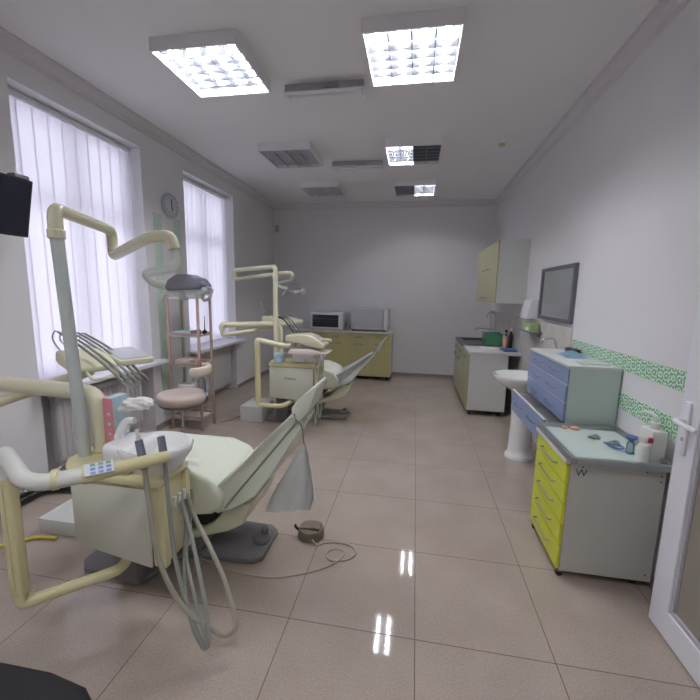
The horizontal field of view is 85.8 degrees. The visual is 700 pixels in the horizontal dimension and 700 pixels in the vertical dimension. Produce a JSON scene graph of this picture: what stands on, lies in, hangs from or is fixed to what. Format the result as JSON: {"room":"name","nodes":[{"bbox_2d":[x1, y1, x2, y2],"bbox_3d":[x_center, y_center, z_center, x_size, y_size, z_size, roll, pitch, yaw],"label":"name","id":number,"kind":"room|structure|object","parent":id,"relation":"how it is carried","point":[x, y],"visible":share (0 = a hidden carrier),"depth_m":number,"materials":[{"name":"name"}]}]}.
{"room":"dental clinic","nodes":[
{"label":"dental clinic","id":0,"kind":"room"},
{"bbox_2d":[0,50,273,489],"bbox_3d":[-2.429,-0.579,3.224,0.360,3.200,9.050,3,9,10],"label":"wall","id":1,"kind":"structure","parent":0,"point":[156,170],"depth_m":3.89,"materials":[{"name":"paint"}]},
{"bbox_2d":[0,172,32,237],"bbox_3d":[-2.275,-0.911,2.240,0.240,0.385,0.620,3,9,10],"label":"wall screen","id":2,"kind":"object","parent":1,"relation":"attached to","point":[15,188],"visible":1,"depth_m":2.43,"materials":[{"name":"black plastic"}]},
{"bbox_2d":[19,467,65,495],"bbox_3d":[-2.434,1.084,2.267,0.044,0.043,1.800,3,9,10],"label":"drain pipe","id":3,"kind":"object","parent":1,"relation":"attached to","point":[21,491],"visible":0.19,"depth_m":2.70,"materials":[{"name":"grey metal"}]},
{"bbox_2d":[8,87,140,379],"bbox_3d":[-2.349,-0.879,3.320,0.050,2.108,1.230,3,9,10],"label":"vertical blind","id":4,"kind":"object","parent":1,"relation":"attached to","point":[68,163],"visible":0.68,"depth_m":3.24,"materials":[{"name":"fabric"}]},
{"bbox_2d":[40,359,168,395],"bbox_3d":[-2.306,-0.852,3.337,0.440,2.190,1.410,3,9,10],"label":"windowsill","id":5,"kind":"structure","parent":1,"relation":"in","point":[156,362],"depth_m":3.52,"materials":[{"name":"white plastic"}]},
{"bbox_2d":[0,26,275,209],"bbox_3d":[-2.179,-2.101,2.954,0.085,0.100,8.750,3,9,10],"label":"trim","id":6,"kind":"structure","parent":1,"relation":"attached to","point":[10,43],"depth_m":3.26,"materials":[{"name":"paint"}]},
{"bbox_2d":[20,369,268,496],"bbox_3d":[-2.277,0.981,3.430,0.012,0.060,8.750,3,9,10],"label":"baseboard","id":7,"kind":"structure","parent":1,"relation":"attached to","point":[169,421],"depth_m":4.52,"materials":[{"name":"tile"}]},
{"bbox_2d":[153,212,170,415],"bbox_3d":[-2.090,-0.357,4.201,0.003,2.240,0.135,3,9,10],"label":"wall border","id":8,"kind":"structure","parent":1,"relation":"attached to","point":[157,222],"depth_m":4.18,"materials":[{"name":"paint"}]},
{"bbox_2d":[161,193,178,218],"bbox_3d":[-2.009,-1.612,4.213,0.046,0.270,0.270,3,9,10],"label":"wall clock","id":9,"kind":"object","parent":1,"relation":"attached to","point":[169,204],"visible":1,"depth_m":4.18,"materials":[{"name":"white plastic"}]},
{"bbox_2d":[173,219,187,383],"bbox_3d":[-2.032,-0.406,4.535,0.003,2.240,0.130,3,9,10],"label":"wall border","id":10,"kind":"structure","parent":1,"relation":"attached to","point":[176,223],"depth_m":4.49,"materials":[{"name":"paint"}]},
{"bbox_2d":[183,176,228,344],"bbox_3d":[-2.014,-1.163,5.225,0.050,2.108,1.220,3,9,10],"label":"vertical blind","id":11,"kind":"object","parent":1,"relation":"attached to","point":[205,225],"visible":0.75,"depth_m":5.25,"materials":[{"name":"fabric"}]},
{"bbox_2d":[188,338,246,354],"bbox_3d":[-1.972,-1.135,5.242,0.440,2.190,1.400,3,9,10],"label":"windowsill","id":12,"kind":"structure","parent":1,"relation":"in","point":[219,343],"depth_m":5.33,"materials":[{"name":"white plastic"}]},
{"bbox_2d":[0,0,659,202],"bbox_3d":[-0.293,-2.114,2.621,4.630,0.100,9.050,3,9,10],"label":"ceiling","id":13,"kind":"structure","parent":0,"point":[523,65],"depth_m":2.89,"materials":[{"name":"paint"}]},
{"bbox_2d":[148,28,270,97],"bbox_3d":[-0.977,-2.051,2.735,0.610,0.085,0.610,3,9,10],"label":"ceiling light","id":14,"kind":"object","parent":13,"relation":"attached to","point":[214,63],"visible":1,"depth_m":2.65,"materials":[{"name":"metal"}]},
{"bbox_2d":[258,141,323,168],"bbox_3d":[-0.686,-2.311,4.482,0.610,0.085,0.610,3,9,10],"label":"ceiling light","id":15,"kind":"object","parent":13,"relation":"attached to","point":[294,154],"visible":1,"depth_m":4.37,"materials":[{"name":"metal"}]},
{"bbox_2d":[282,79,364,103],"bbox_3d":[-0.205,-2.067,3.008,0.640,0.105,0.180,3,9,10],"label":"strip light","id":16,"kind":"object","parent":13,"relation":"attached to","point":[345,89],"visible":1,"depth_m":2.98,"materials":[{"name":"metal"}]},
{"bbox_2d":[300,181,346,197],"bbox_3d":[-0.409,-2.528,5.941,0.610,0.085,0.610,3,9,10],"label":"ceiling light","id":17,"kind":"object","parent":13,"relation":"attached to","point":[315,189],"visible":1,"depth_m":5.81,"materials":[{"name":"metal"}]},
{"bbox_2d":[331,160,382,171],"bbox_3d":[0.093,-2.328,4.764,0.640,0.105,0.180,3,9,10],"label":"strip light","id":18,"kind":"object","parent":13,"relation":"attached to","point":[365,165],"visible":1,"depth_m":4.73,"materials":[{"name":"metal"}]},
{"bbox_2d":[361,7,465,86],"bbox_3d":[0.420,-1.990,2.520,0.610,0.085,0.610,3,9,10],"label":"ceiling light","id":19,"kind":"object","parent":13,"relation":"attached to","point":[421,47],"visible":1,"depth_m":2.42,"materials":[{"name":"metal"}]},
{"bbox_2d":[385,136,442,165],"bbox_3d":[0.725,-2.253,4.284,0.610,0.085,0.610,3,9,10],"label":"ceiling light","id":20,"kind":"object","parent":13,"relation":"attached to","point":[408,150],"visible":1,"depth_m":4.17,"materials":[{"name":"metal"}]},
{"bbox_2d":[393,179,435,196],"bbox_3d":[0.986,-2.470,5.745,0.610,0.085,0.610,3,9,10],"label":"ceiling light","id":21,"kind":"object","parent":13,"relation":"attached to","point":[409,187],"visible":1,"depth_m":5.60,"materials":[{"name":"metal"}]},
{"bbox_2d":[497,140,505,146],"bbox_3d":[1.634,-2.217,4.058,0.090,0.050,0.090,3,9,10],"label":"smoke detector","id":22,"kind":"object","parent":13,"relation":"attached to","point":[501,143],"visible":1,"depth_m":4.03,"materials":[{"name":"white plastic"}]},
{"bbox_2d":[0,372,699,699],"bbox_3d":[-0.359,1.148,3.118,4.630,0.100,9.050,3,9,10],"label":"floor","id":23,"kind":"structure","parent":0,"point":[449,590],"depth_m":1.94,"materials":[{"name":"beige tile"}]},
{"bbox_2d":[0,535,58,547],"bbox_3d":[-2.214,1.193,2.138,0.893,0.030,0.116,-5,11,-35],"label":"cable","id":24,"kind":"object","parent":23,"relation":"on","point":[38,536],"visible":0.56,"depth_m":2.34,"materials":[{"name":"yellow plastic"}]},
{"bbox_2d":[0,486,70,516],"bbox_3d":[-2.293,1.173,2.151,0.384,0.064,1.597,3,9,10],"label":"cable","id":25,"kind":"object","parent":23,"relation":"on","point":[24,499],"visible":0.38,"depth_m":2.78,"materials":[{"name":"black plastic"}]},
{"bbox_2d":[0,662,90,699],"bbox_3d":[-1.090,0.935,0.832,0.829,0.980,0.580,3,9,10],"label":"office chair","id":26,"kind":"object","parent":23,"relation":"on","point":[16,682],"visible":1,"depth_m":1.03,"materials":[{"name":"black fabric"}]},
{"bbox_2d":[38,498,75,536],"bbox_3d":[-1.765,1.112,2.521,0.425,0.095,0.285,3,9,10],"label":"box","id":27,"kind":"object","parent":23,"relation":"on","point":[60,520],"visible":0.29,"depth_m":2.41,"materials":[{"name":"white plastic"}]},
{"bbox_2d":[47,372,143,472],"bbox_3d":[-2.383,0.650,3.532,0.140,0.680,1.091,3,9,10],"label":"radiator","id":28,"kind":"object","parent":23,"relation":"on","point":[62,420],"visible":0.48,"depth_m":3.20,"materials":[{"name":"metal"}]},
{"bbox_2d":[47,372,140,398],"bbox_3d":[-2.337,0.317,3.531,0.080,0.020,0.980,3,9,10],"label":"grille","id":29,"kind":"object","parent":28,"relation":"attached to","point":[112,381],"depth_m":3.58,"materials":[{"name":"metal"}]},
{"bbox_2d":[155,362,211,432],"bbox_3d":[-1.595,0.569,3.600,0.532,0.850,0.522,3,9,10],"label":"stool","id":30,"kind":"object","parent":23,"relation":"on","point":[176,399],"visible":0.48,"depth_m":3.47,"materials":[{"name":"pink leather"}]},
{"bbox_2d":[165,295,215,430],"bbox_3d":[-1.789,0.138,4.250,0.381,1.500,0.276,3,9,10],"label":"wooden rack","id":31,"kind":"object","parent":23,"relation":"on","point":[200,414],"visible":0.65,"depth_m":4.20,"materials":[{"name":"brown wood"}]},
{"bbox_2d":[173,330,190,333],"bbox_3d":[-1.833,-0.194,4.213,0.200,0.035,0.190,3,9,10],"label":"book","id":32,"kind":"object","parent":31,"relation":"on","point":[180,331],"visible":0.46,"depth_m":4.15,"materials":[{"name":"white paper"}]},
{"bbox_2d":[175,357,196,363],"bbox_3d":[-1.844,0.126,4.237,0.160,0.055,0.160,3,9,10],"label":"box","id":33,"kind":"object","parent":31,"relation":"on","point":[184,359],"visible":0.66,"depth_m":4.18,"materials":[{"name":"pink plastic"}]},
{"bbox_2d":[168,297,205,298],"bbox_3d":[-1.775,-0.571,4.142,0.325,0.014,0.260,3,9,10],"label":"shelf","id":34,"kind":"object","parent":31,"relation":"attached to","point":[168,297],"depth_m":4.03,"materials":[{"name":"white glass"}]},
{"bbox_2d":[178,381,197,387],"bbox_3d":[-1.845,0.443,4.316,0.160,0.126,0.180,3,9,10],"label":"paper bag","id":35,"kind":"object","parent":31,"relation":"on","point":[188,384],"visible":0.38,"depth_m":4.25,"materials":[{"name":"white paper"}]},
{"bbox_2d":[170,334,209,337],"bbox_3d":[-1.783,-0.166,4.204,0.325,0.014,0.260,3,9,10],"label":"shelf","id":36,"kind":"object","parent":31,"relation":"attached to","point":[171,335],"depth_m":4.07,"materials":[{"name":"white glass"}]},
{"bbox_2d":[171,362,210,367],"bbox_3d":[-1.790,0.160,4.253,0.325,0.014,0.260,3,9,10],"label":"shelf","id":37,"kind":"object","parent":31,"relation":"attached to","point":[194,365],"depth_m":4.12,"materials":[{"name":"pink laminate"}]},
{"bbox_2d":[175,410,210,420],"bbox_3d":[-1.802,0.753,4.344,0.325,0.014,0.260,3,9,10],"label":"shelf","id":38,"kind":"object","parent":31,"relation":"attached to","point":[188,414],"depth_m":4.32,"materials":[{"name":"pink laminate"}]},
{"bbox_2d":[190,330,200,333],"bbox_3d":[-1.697,-0.192,4.149,0.070,0.055,0.110,3,9,10],"label":"instrument case","id":39,"kind":"object","parent":31,"relation":"on","point":[191,331],"visible":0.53,"depth_m":4.10,"materials":[{"name":"grey metal"}]},
{"bbox_2d":[198,377,205,392],"bbox_3d":[-1.685,0.393,4.290,0.080,0.240,0.079,3,9,10],"label":"water bottle","id":40,"kind":"object","parent":31,"relation":"on","point":[202,377],"visible":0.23,"depth_m":4.32,"materials":[{"name":"clear plastic"}]},
{"bbox_2d":[202,317,206,333],"bbox_3d":[-1.627,-0.278,4.211,0.052,0.210,0.051,3,9,10],"label":"ornament","id":41,"kind":"object","parent":31,"relation":"on","point":[204,331],"visible":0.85,"depth_m":4.20,"materials":[{"name":"black plastic"}]},
{"bbox_2d":[84,377,326,583],"bbox_3d":[-0.820,0.685,2.212,1.301,1.070,0.660,3,9,10],"label":"dental chair","id":42,"kind":"object","parent":23,"relation":"on","point":[229,478],"visible":0.66,"depth_m":2.11,"materials":[{"name":"white leather"}]},
{"bbox_2d":[0,203,237,650],"bbox_3d":[-1.275,0.273,1.908,1.814,1.899,0.859,8,11,37],"label":"dental unit","id":43,"kind":"object","parent":42,"relation":"on","point":[133,498],"visible":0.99,"depth_m":1.68,"materials":[{"name":"plastic"}]},
{"bbox_2d":[102,393,153,442],"bbox_3d":[-1.075,0.367,1.872,0.231,0.281,0.111,3,9,10],"label":"glove box","id":44,"kind":"object","parent":43,"relation":"on","point":[116,407],"visible":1,"depth_m":1.83,"materials":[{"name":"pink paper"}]},
{"bbox_2d":[105,347,153,365],"bbox_3d":[-1.423,0.040,2.400,0.300,0.070,0.210,8,11,37],"label":"tray","id":45,"kind":"object","parent":43,"relation":"on","point":[123,356],"depth_m":2.34,"materials":[{"name":"beige plastic"}]},
{"bbox_2d":[46,203,213,456],"bbox_3d":[-1.092,-0.100,1.981,0.849,1.176,0.632,3,9,10],"label":"lamp","id":46,"kind":"object","parent":43,"relation":"attached to","point":[79,393],"depth_m":1.82,"materials":[{"name":"plastic"}]},
{"bbox_2d":[101,417,193,475],"bbox_3d":[-0.910,0.427,1.722,0.383,0.234,0.286,3,9,10],"label":"bowl","id":47,"kind":"object","parent":43,"relation":"on","point":[175,446],"depth_m":1.68,"materials":[{"name":"white ceramic"}]},
{"bbox_2d":[172,496,176,506],"bbox_3d":[-0.796,0.689,1.710,0.018,0.045,0.018,3,9,10],"label":"connector","id":48,"kind":"object","parent":43,"relation":"attached to","point":[174,498],"depth_m":1.70,"materials":[{"name":"white plastic"}]},
{"bbox_2d":[177,492,181,502],"bbox_3d":[-0.790,0.683,1.744,0.018,0.045,0.018,3,9,10],"label":"connector","id":49,"kind":"object","parent":43,"relation":"attached to","point":[179,496],"depth_m":1.74,"materials":[{"name":"white plastic"}]},
{"bbox_2d":[182,488,185,498],"bbox_3d":[-0.784,0.678,1.778,0.018,0.045,0.018,3,9,10],"label":"connector","id":50,"kind":"object","parent":43,"relation":"attached to","point":[183,489],"depth_m":1.77,"materials":[{"name":"white plastic"}]},
{"bbox_2d":[215,414,295,512],"bbox_3d":[-0.493,0.584,2.211,0.509,0.569,0.490,3,9,10],"label":"backrest cushion","id":51,"kind":"object","parent":42,"relation":"on","point":[243,474],"depth_m":2.05,"materials":[{"name":"white leather"}]},
{"bbox_2d":[267,413,315,512],"bbox_3d":[-0.304,0.623,2.077,0.305,0.583,0.140,5,9,22],"label":"plastic bag","id":52,"kind":"object","parent":42,"relation":"hanging from","point":[295,491],"visible":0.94,"depth_m":2.04,"materials":[{"name":"grey plastic"}]},
{"bbox_2d":[191,345,231,391],"bbox_3d":[-2.045,0.353,5.455,0.140,0.700,1.141,3,9,10],"label":"radiator","id":53,"kind":"object","parent":23,"relation":"on","point":[222,371],"visible":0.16,"depth_m":5.64,"materials":[{"name":"metal"}]},
{"bbox_2d":[191,345,231,356],"bbox_3d":[-1.999,0.011,5.453,0.080,0.020,1.030,3,9,10],"label":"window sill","id":54,"kind":"structure","parent":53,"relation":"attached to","point":[228,347],"depth_m":5.48,"materials":[{"name":"plastic"}]},
{"bbox_2d":[240,398,273,422],"bbox_3d":[-1.154,0.744,4.703,0.280,0.190,0.375,3,9,10],"label":"box","id":55,"kind":"object","parent":23,"relation":"on","point":[249,411],"visible":0.84,"depth_m":4.53,"materials":[{"name":"white plastic"}]},
{"bbox_2d":[188,520,355,577],"bbox_3d":[-0.450,1.185,2.227,0.952,0.092,0.402,-2,9,-22],"label":"foot pedal","id":56,"kind":"object","parent":23,"relation":"on","point":[309,531],"visible":0.98,"depth_m":2.36,"materials":[{"name":"plastic"}]},
{"bbox_2d":[265,337,386,421],"bbox_3d":[-0.290,0.338,4.684,1.433,1.034,0.660,3,9,10],"label":"dental chair","id":57,"kind":"object","parent":23,"relation":"on","point":[336,375],"visible":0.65,"depth_m":4.57,"materials":[{"name":"white leather"}]},
{"bbox_2d":[219,265,331,426],"bbox_3d":[-0.823,-0.061,4.407,1.380,1.823,0.916,3,9,10],"label":"dental unit","id":58,"kind":"object","parent":57,"relation":"on","point":[295,376],"visible":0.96,"depth_m":4.15,"materials":[{"name":"plastic"}]},
{"bbox_2d":[232,265,304,352],"bbox_3d":[-1.023,-0.453,4.458,0.922,1.070,0.442,3,9,10],"label":"lamp","id":59,"kind":"object","parent":58,"relation":"attached to","point":[275,322],"depth_m":4.34,"materials":[{"name":"beige plastic"}]},
{"bbox_2d":[274,357,281,362],"bbox_3d":[-0.791,0.109,4.153,0.090,0.055,0.090,3,9,10],"label":"tumbler","id":60,"kind":"object","parent":58,"relation":"on","point":[276,359],"visible":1,"depth_m":4.12,"materials":[{"name":"blue plastic"}]},
{"bbox_2d":[274,352,284,360],"bbox_3d":[-0.794,0.077,4.251,0.100,0.090,0.080,3,9,10],"label":"pack","id":61,"kind":"object","parent":58,"relation":"on","point":[277,354],"visible":0.74,"depth_m":4.21},
{"bbox_2d":[288,319,302,323],"bbox_3d":[-0.756,-0.369,4.647,0.300,0.070,0.210,6,10,28],"label":"tray","id":62,"kind":"object","parent":58,"relation":"on","point":[296,321],"depth_m":4.57,"materials":[{"name":"beige plastic"}]},
{"bbox_2d":[292,344,326,363],"bbox_3d":[-0.443,0.028,4.203,0.383,0.234,0.286,3,9,10],"label":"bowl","id":63,"kind":"object","parent":58,"relation":"on","point":[296,359],"depth_m":4.11,"materials":[{"name":"white ceramic"}]},
{"bbox_2d":[287,346,331,355],"bbox_3d":[-0.434,0.009,4.111,0.444,0.060,0.250,3,9,10],"label":"tray","id":64,"kind":"object","parent":58,"relation":"on","point":[298,350],"depth_m":4.01,"materials":[{"name":"white plastic"}]},
{"bbox_2d":[336,351,375,383],"bbox_3d":[0.059,0.209,4.675,0.503,0.408,0.490,3,9,10],"label":"backrest cushion","id":65,"kind":"object","parent":57,"relation":"on","point":[346,375],"depth_m":4.51,"materials":[{"name":"white leather"}]},
{"bbox_2d":[295,331,392,380],"bbox_3d":[-0.116,0.070,7.095,1.790,0.845,0.503,3,9,10],"label":"base cabinet","id":66,"kind":"object","parent":23,"relation":"on","point":[347,348],"visible":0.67,"depth_m":6.81,"materials":[{"name":"yellow wood"}]},
{"bbox_2d":[293,328,393,334],"bbox_3d":[-0.107,-0.368,7.055,1.840,0.033,0.549,3,9,10],"label":"countertop","id":67,"kind":"structure","parent":66,"relation":"on","point":[390,332],"depth_m":6.83,"materials":[{"name":"grey laminate"}]},
{"bbox_2d":[310,311,346,329],"bbox_3d":[-0.401,-0.556,7.053,0.615,0.327,0.400,3,9,10],"label":"countertop oven","id":68,"kind":"object","parent":67,"relation":"on","point":[337,320],"visible":1,"depth_m":6.87,"materials":[{"name":"white metal"}]},
{"bbox_2d":[351,307,389,331],"bbox_3d":[0.379,-0.565,6.951,0.675,0.407,0.470,3,9,10],"label":"steriliser","id":69,"kind":"object","parent":67,"relation":"on","point":[377,319],"visible":1,"depth_m":6.74,"materials":[{"name":"metal"}]},
{"bbox_2d":[453,340,508,415],"bbox_3d":[1.881,0.344,5.658,0.513,0.815,1.660,3,9,10],"label":"base cabinet","id":70,"kind":"object","parent":23,"relation":"on","point":[475,383],"visible":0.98,"depth_m":4.86,"materials":[{"name":"white laminate"}]},
{"bbox_2d":[456,337,521,356],"bbox_3d":[1.978,-0.075,5.573,0.637,0.043,1.690,3,9,10],"label":"countertop","id":71,"kind":"structure","parent":70,"relation":"on","point":[471,345],"depth_m":5.09,"materials":[{"name":"metal"}]},
{"bbox_2d":[456,337,501,346],"bbox_3d":[2.029,-0.116,5.866,0.637,0.037,1.090,3,9,10],"label":"sink","id":72,"kind":"object","parent":71,"relation":"in","point":[464,341],"depth_m":5.95,"materials":[{"name":"metal"}]},
{"bbox_2d":[479,346,498,349],"bbox_3d":[1.875,-0.026,5.091,0.230,0.016,0.180,3,9,10],"label":"folded napkin","id":73,"kind":"object","parent":71,"relation":"on","point":[480,347],"visible":1,"depth_m":5.02,"materials":[{"name":"white paper"}]},
{"bbox_2d":[486,312,496,331],"bbox_3d":[2.241,-0.378,5.975,0.183,0.458,0.098,3,9,10],"label":"tap","id":74,"kind":"object","parent":71,"relation":"on","point":[488,312],"visible":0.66,"depth_m":5.97,"materials":[{"name":"silver metal"}]},
{"bbox_2d":[482,332,502,345],"bbox_3d":[2.049,-0.160,5.451,0.244,0.175,0.284,3,9,10],"label":"plastic basin","id":75,"kind":"object","parent":71,"relation":"in","point":[488,338],"visible":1,"depth_m":5.33,"materials":[{"name":"green plastic"}]},
{"bbox_2d":[502,330,507,346],"bbox_3d":[2.181,-0.162,5.273,0.076,0.240,0.076,3,9,10],"label":"bottle","id":76,"kind":"object","parent":71,"relation":"on","point":[506,331],"visible":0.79,"depth_m":5.25,"materials":[{"name":"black plastic"}]},
{"bbox_2d":[503,333,507,347],"bbox_3d":[2.131,-0.126,5.164,0.056,0.200,0.056,3,9,10],"label":"bottle","id":77,"kind":"object","parent":71,"relation":"on","point":[505,340],"visible":0.93,"depth_m":5.15,"materials":[{"name":"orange plastic"}]},
{"bbox_2d":[500,348,517,351],"bbox_3d":[2.075,-0.001,4.926,0.180,0.024,0.240,3,9,10],"label":"folded cloth","id":78,"kind":"object","parent":71,"relation":"on","point":[501,349],"visible":1,"depth_m":4.87,"materials":[{"name":"blue fabric"}]},
{"bbox_2d":[508,328,512,347],"bbox_3d":[2.179,-0.157,5.110,0.056,0.280,0.056,3,9,10],"label":"bottle","id":79,"kind":"object","parent":71,"relation":"on","point":[510,337],"visible":0.85,"depth_m":5.09,"materials":[{"name":"black plastic"}]},
{"bbox_2d":[493,370,533,461],"bbox_3d":[1.662,0.638,3.678,0.560,0.820,0.490,3,9,10],"label":"basin","id":80,"kind":"object","parent":23,"relation":"on","point":[519,445],"visible":0.5,"depth_m":3.60,"materials":[{"name":"white ceramic"}]},
{"bbox_2d":[511,348,622,439],"bbox_3d":[1.595,0.596,2.973,0.467,1.113,0.863,3,9,10],"label":"base cabinet","id":81,"kind":"object","parent":23,"relation":"on","point":[560,389],"visible":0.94,"depth_m":2.55,"materials":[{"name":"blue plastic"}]},
{"bbox_2d":[520,394,563,422],"bbox_3d":[1.607,0.514,2.958,0.402,0.120,0.795,3,9,10],"label":"tray","id":82,"kind":"object","parent":81,"relation":"on","point":[525,410],"depth_m":3.08,"materials":[{"name":"grey metal"}]},
{"bbox_2d":[555,351,589,359],"bbox_3d":[1.699,0.032,2.857,0.170,0.040,0.372,3,9,10],"label":"face mask","id":83,"kind":"object","parent":81,"relation":"on","point":[567,354],"visible":0.94,"depth_m":2.83,"materials":[{"name":"blue fabric"}]},
{"bbox_2d":[565,347,580,353],"bbox_3d":[1.829,0.002,3.092,0.065,0.035,0.180,3,9,10],"label":"case","id":84,"kind":"object","parent":81,"relation":"on","point":[566,348],"visible":0.79,"depth_m":3.07,"materials":[{"name":"black plastic"}]},
{"bbox_2d":[574,360,610,365],"bbox_3d":[1.667,0.088,2.594,0.180,0.008,0.130,3,9,10],"label":"notepad","id":85,"kind":"object","parent":81,"relation":"on","point":[584,362],"visible":1,"depth_m":2.58,"materials":[{"name":"white paper"}]},
{"bbox_2d":[530,421,671,582],"bbox_3d":[1.421,0.892,2.249,0.517,0.738,0.580,3,9,10],"label":"drawer cabinet","id":86,"kind":"object","parent":23,"relation":"on","point":[596,509],"depth_m":2.04,"materials":[{"name":"laminate"}]},
{"bbox_2d":[588,434,624,449],"bbox_3d":[1.520,0.539,2.207,0.099,0.022,0.229,-1,9,-14],"label":"goggles","id":87,"kind":"object","parent":86,"relation":"on","point":[613,442],"visible":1,"depth_m":2.19,"materials":[{"name":"clear plastic"}]},
{"bbox_2d":[625,435,638,454],"bbox_3d":[1.544,0.523,2.070,0.060,0.098,0.060,3,9,10],"label":"bottle","id":88,"kind":"object","parent":86,"relation":"on","point":[631,438],"visible":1,"depth_m":2.06,"materials":[{"name":"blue plastic"}]},
{"bbox_2d":[635,437,653,462],"bbox_3d":[1.534,0.521,1.964,0.065,0.132,0.058,3,9,10],"label":"squeeze bottle","id":89,"kind":"object","parent":86,"relation":"on","point":[643,449],"visible":0.93,"depth_m":1.95,"materials":[{"name":"white plastic"}]},
{"bbox_2d":[639,411,667,461],"bbox_3d":[1.620,0.455,2.026,0.074,0.248,0.149,3,9,10],"label":"pump bottle","id":90,"kind":"object","parent":86,"relation":"on","point":[658,447],"visible":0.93,"depth_m":1.97,"materials":[{"name":"white plastic"}]},
{"bbox_2d":[273,202,498,374],"bbox_3d":[0.539,-1.123,7.189,4.120,3.200,0.150,3,9,10],"label":"wall","id":91,"kind":"structure","parent":0,"point":[419,264],"depth_m":7.04,"materials":[{"name":"paint"}]},
{"bbox_2d":[275,225,278,232],"bbox_3d":[-1.404,-2.336,7.257,0.080,0.140,0.030,3,9,10],"label":"box","id":92,"kind":"object","parent":91,"relation":"attached to","point":[276,226],"visible":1,"depth_m":7.24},
{"bbox_2d":[276,199,494,209],"bbox_3d":[0.550,-2.638,6.841,3.950,0.100,0.085,3,9,10],"label":"trim","id":93,"kind":"structure","parent":91,"relation":"attached to","point":[474,202],"depth_m":6.81,"materials":[{"name":"paint"}]},
{"bbox_2d":[391,372,452,377],"bbox_3d":[0.493,0.441,7.346,4.096,0.060,0.012,3,9,10],"label":"baseboard","id":94,"kind":"structure","parent":91,"relation":"attached to","point":[392,373],"depth_m":7.19,"materials":[{"name":"tile"}]},
{"bbox_2d":[491,0,699,576],"bbox_3d":[1.881,-0.381,2.497,0.150,3.200,9.050,3,9,10],"label":"wall","id":95,"kind":"structure","parent":0,"point":[617,197],"depth_m":2.38,"materials":[{"name":"paint"}]},
{"bbox_2d":[476,239,530,303],"bbox_3d":[2.123,-1.076,5.396,0.398,0.780,1.516,3,9,10],"label":"upper cabinet","id":96,"kind":"object","parent":95,"relation":"attached to","point":[503,266],"visible":1,"depth_m":4.68,"materials":[{"name":"white laminate"}]},
{"bbox_2d":[520,299,537,318],"bbox_3d":[2.063,-0.473,4.345,0.114,0.225,0.280,3,9,10],"label":"dispenser","id":97,"kind":"object","parent":95,"relation":"attached to","point":[529,310],"visible":1,"depth_m":4.22,"materials":[{"name":"white plastic"}]},
{"bbox_2d":[519,329,541,337],"bbox_3d":[2.016,-0.186,4.221,0.122,0.060,0.420,3,9,10],"label":"wall shelf","id":98,"kind":"object","parent":95,"relation":"attached to","point":[538,334],"visible":0.78,"depth_m":4.05,"materials":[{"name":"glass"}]},
{"bbox_2d":[523,322,538,331],"bbox_3d":[2.006,-0.259,4.202,0.108,0.090,0.280,3,9,10],"label":"glove box","id":99,"kind":"object","parent":98,"relation":"on","point":[527,326],"visible":1,"depth_m":4.08,"materials":[{"name":"green cardboard"}]},
{"bbox_2d":[489,310,572,444],"bbox_3d":[2.218,0.186,5.129,0.008,1.300,3.670,3,9,10],"label":"backsplash","id":100,"kind":"structure","parent":95,"relation":"attached to","point":[522,342],"depth_m":4.63,"materials":[{"name":"beige tile"}]},
{"bbox_2d":[541,338,557,348],"bbox_3d":[1.842,-0.039,3.453,0.203,0.155,0.194,3,9,10],"label":"tap","id":101,"kind":"object","parent":95,"relation":"attached to","point":[544,338],"visible":0.37,"depth_m":3.41,"materials":[{"name":"silver metal"}]},
{"bbox_2d":[537,263,579,323],"bbox_3d":[1.989,-0.543,3.639,0.030,0.520,0.880,3,9,10],"label":"wall mirror","id":102,"kind":"object","parent":95,"relation":"attached to","point":[558,286],"visible":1,"depth_m":3.54,"materials":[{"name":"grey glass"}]},
{"bbox_2d":[540,267,573,319],"bbox_3d":[1.995,-0.543,3.638,0.018,0.452,0.812,3,9,10],"label":"mirror glass","id":103,"kind":"object","parent":102,"relation":"attached to","point":[556,287],"depth_m":3.61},
{"bbox_2d":[495,0,691,205],"bbox_3d":[1.796,-1.919,2.284,0.085,0.100,8.750,3,9,10],"label":"trim","id":104,"kind":"structure","parent":95,"relation":"attached to","point":[664,12],"depth_m":2.72,"materials":[{"name":"paint"}]},
{"bbox_2d":[572,339,686,392],"bbox_3d":[1.792,0.061,2.555,0.003,0.105,1.415,3,9,10],"label":"tile border","id":105,"kind":"object","parent":95,"relation":"attached to","point":[673,378],"depth_m":2.27,"materials":[{"name":"green tile"}]},
{"bbox_2d":[617,391,677,439],"bbox_3d":[1.756,0.334,2.418,0.003,0.105,1.055,3,9,10],"label":"tile border","id":106,"kind":"object","parent":95,"relation":"attached to","point":[628,404],"depth_m":2.18,"materials":[{"name":"green tile"}]},
{"bbox_2d":[646,575,653,589],"bbox_3d":[1.455,1.433,0.959,0.012,0.060,5.080,3,9,10],"label":"baseboard","id":107,"kind":"structure","parent":95,"relation":"attached to","point":[650,584],"depth_m":2.05,"materials":[{"name":"tile"}]},
{"bbox_2d":[648,292,699,687],"bbox_3d":[1.429,0.336,1.277,0.134,2.108,0.862,2,9,7],"label":"door","id":108,"kind":"structure","parent":95,"relation":"in","point":[674,610],"depth_m":1.65,"materials":[{"name":"white plastic"}]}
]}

